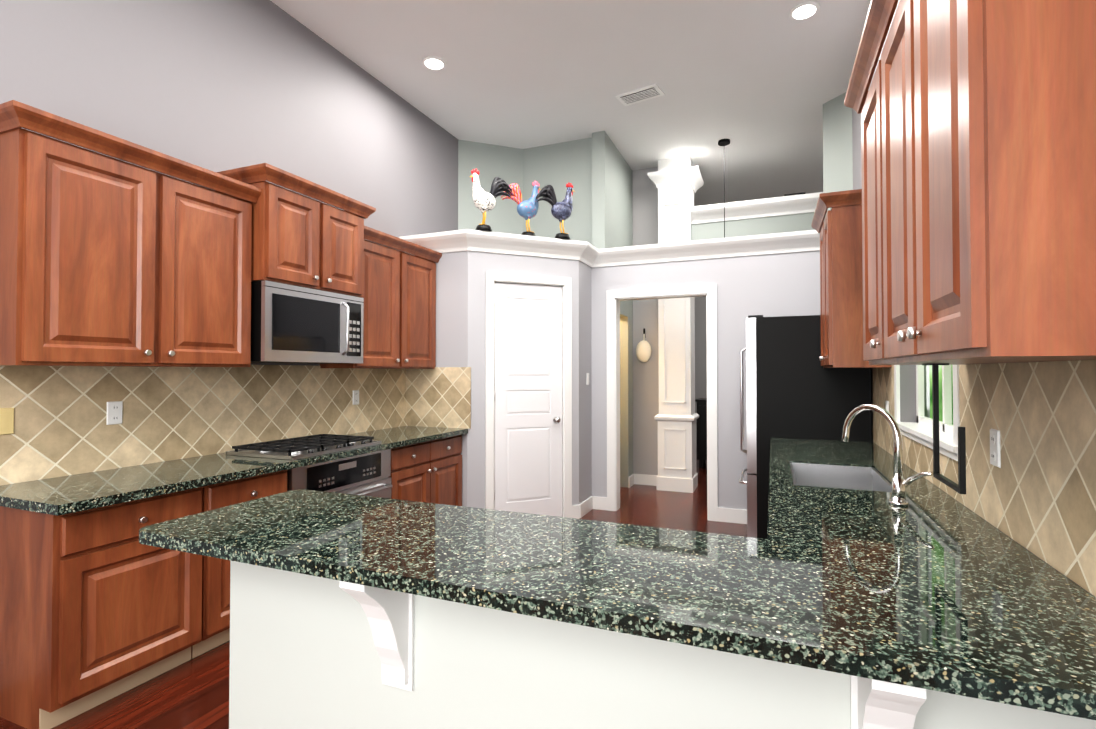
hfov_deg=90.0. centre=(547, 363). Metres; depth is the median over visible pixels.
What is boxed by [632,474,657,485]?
baseboard
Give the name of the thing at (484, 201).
rooster
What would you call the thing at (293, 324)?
over-the-range microwave
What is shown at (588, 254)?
crown molding
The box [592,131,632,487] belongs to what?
wall
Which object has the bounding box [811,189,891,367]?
upper cabinet
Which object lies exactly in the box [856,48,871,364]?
upper cabinet
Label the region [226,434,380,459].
gas cooktop
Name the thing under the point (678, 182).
column
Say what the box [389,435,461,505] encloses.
base cabinet
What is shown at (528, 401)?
pantry door
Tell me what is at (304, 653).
wall
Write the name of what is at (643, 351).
light
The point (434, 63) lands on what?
recessed light
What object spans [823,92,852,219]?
wall
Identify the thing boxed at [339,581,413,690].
corbel
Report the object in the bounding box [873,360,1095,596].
backsplash
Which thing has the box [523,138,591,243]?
wall
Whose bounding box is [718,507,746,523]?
baseboard
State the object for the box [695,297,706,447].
wall
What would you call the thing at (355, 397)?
electrical outlet
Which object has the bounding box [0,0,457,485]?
wall
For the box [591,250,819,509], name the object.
wall
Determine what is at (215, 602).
base cabinet
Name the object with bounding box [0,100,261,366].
upper cabinet
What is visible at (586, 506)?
baseboard
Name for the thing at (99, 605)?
base cabinet
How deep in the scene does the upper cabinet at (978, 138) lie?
0.99 m
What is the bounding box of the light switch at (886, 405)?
[885,400,888,411]
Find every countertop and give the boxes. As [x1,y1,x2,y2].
[0,426,467,515]
[139,489,770,656]
[751,438,1095,719]
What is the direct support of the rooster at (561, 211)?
on the wall ledge
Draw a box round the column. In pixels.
[648,155,703,492]
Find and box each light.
[422,56,445,70]
[636,328,651,361]
[789,1,819,20]
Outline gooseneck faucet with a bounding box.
[842,404,932,505]
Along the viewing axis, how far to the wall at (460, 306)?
5.02 m
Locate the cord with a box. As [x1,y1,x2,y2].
[718,139,729,237]
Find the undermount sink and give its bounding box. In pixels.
[790,463,891,491]
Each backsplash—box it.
[0,365,405,485]
[406,367,470,428]
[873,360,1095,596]
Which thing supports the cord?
hanging from the ceiling
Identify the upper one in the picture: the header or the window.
the header
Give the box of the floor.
[0,448,746,728]
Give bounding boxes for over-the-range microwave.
[251,280,363,363]
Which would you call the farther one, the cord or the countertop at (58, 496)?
the cord
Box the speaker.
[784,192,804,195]
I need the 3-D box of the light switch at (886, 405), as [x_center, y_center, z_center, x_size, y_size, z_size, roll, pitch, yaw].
[2.143,0.297,3.466,0.010,0.120,0.075,0,-1,22]
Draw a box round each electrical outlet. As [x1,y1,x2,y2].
[106,401,122,424]
[353,390,358,404]
[990,428,1000,467]
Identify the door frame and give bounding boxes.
[485,272,571,517]
[607,284,717,520]
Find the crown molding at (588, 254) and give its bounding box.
[399,229,819,267]
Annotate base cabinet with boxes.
[0,487,202,728]
[191,470,286,657]
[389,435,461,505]
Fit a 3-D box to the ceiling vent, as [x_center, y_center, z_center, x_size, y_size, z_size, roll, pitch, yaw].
[0.855,-2.488,5.096,0.400,0.018,0.220,-1,-1,33]
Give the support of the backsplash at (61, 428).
attached to the wall at (217, 85)
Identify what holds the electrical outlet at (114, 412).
attached to the backsplash at (61, 428)
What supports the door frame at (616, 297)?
attached to the wall at (777, 285)
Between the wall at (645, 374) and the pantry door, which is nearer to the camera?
the pantry door
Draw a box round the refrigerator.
[739,315,871,538]
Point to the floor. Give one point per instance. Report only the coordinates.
(192, 693)
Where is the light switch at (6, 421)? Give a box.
[0,408,13,434]
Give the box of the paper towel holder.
[922,363,965,493]
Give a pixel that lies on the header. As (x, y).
(791, 213)
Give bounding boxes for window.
[894,365,959,460]
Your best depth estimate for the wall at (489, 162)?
6.20 m
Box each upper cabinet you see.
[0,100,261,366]
[216,163,375,297]
[320,226,441,368]
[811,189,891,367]
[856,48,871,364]
[868,0,1095,364]
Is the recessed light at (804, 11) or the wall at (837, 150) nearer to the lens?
the recessed light at (804, 11)
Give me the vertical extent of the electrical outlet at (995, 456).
0.120 m
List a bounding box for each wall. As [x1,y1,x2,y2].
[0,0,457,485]
[229,560,1095,728]
[421,251,591,508]
[458,140,522,234]
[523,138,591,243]
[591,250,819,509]
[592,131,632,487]
[632,167,658,474]
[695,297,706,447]
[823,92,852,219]
[852,0,1095,597]
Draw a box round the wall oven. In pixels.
[287,449,391,498]
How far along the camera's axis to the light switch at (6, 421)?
2.47 m
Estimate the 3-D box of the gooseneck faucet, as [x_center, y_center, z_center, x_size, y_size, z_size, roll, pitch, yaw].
[1.340,0.354,2.186,0.273,0.377,0.282,0,-1,22]
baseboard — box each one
[575,496,593,518]
[604,497,606,507]
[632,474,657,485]
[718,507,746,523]
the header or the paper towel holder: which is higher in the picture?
the header
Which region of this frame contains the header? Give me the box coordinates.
[690,192,822,240]
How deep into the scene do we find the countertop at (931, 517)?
1.41 m
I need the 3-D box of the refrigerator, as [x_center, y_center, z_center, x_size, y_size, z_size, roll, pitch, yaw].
[2.092,0.560,4.561,0.921,1.868,0.865,0,-1,22]
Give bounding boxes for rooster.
[470,169,511,231]
[501,181,540,235]
[536,182,574,239]
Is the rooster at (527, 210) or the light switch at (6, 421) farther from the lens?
the rooster at (527, 210)
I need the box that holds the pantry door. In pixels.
[494,283,561,516]
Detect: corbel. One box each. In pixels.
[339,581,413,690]
[850,675,925,728]
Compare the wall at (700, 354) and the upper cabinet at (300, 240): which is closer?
the upper cabinet at (300, 240)
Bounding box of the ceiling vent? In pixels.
[615,83,664,105]
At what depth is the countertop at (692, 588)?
1.51 m
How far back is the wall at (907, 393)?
3.18 m
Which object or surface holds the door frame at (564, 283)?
attached to the wall at (460, 306)
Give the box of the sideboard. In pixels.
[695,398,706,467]
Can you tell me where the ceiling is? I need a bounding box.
[270,0,870,205]
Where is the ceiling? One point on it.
(758, 83)
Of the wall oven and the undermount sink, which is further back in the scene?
the wall oven
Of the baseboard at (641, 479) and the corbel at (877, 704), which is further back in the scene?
the baseboard at (641, 479)
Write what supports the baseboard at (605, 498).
attached to the wall at (612, 204)
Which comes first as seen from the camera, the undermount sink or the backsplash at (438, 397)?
the undermount sink
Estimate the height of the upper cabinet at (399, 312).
1.062 m

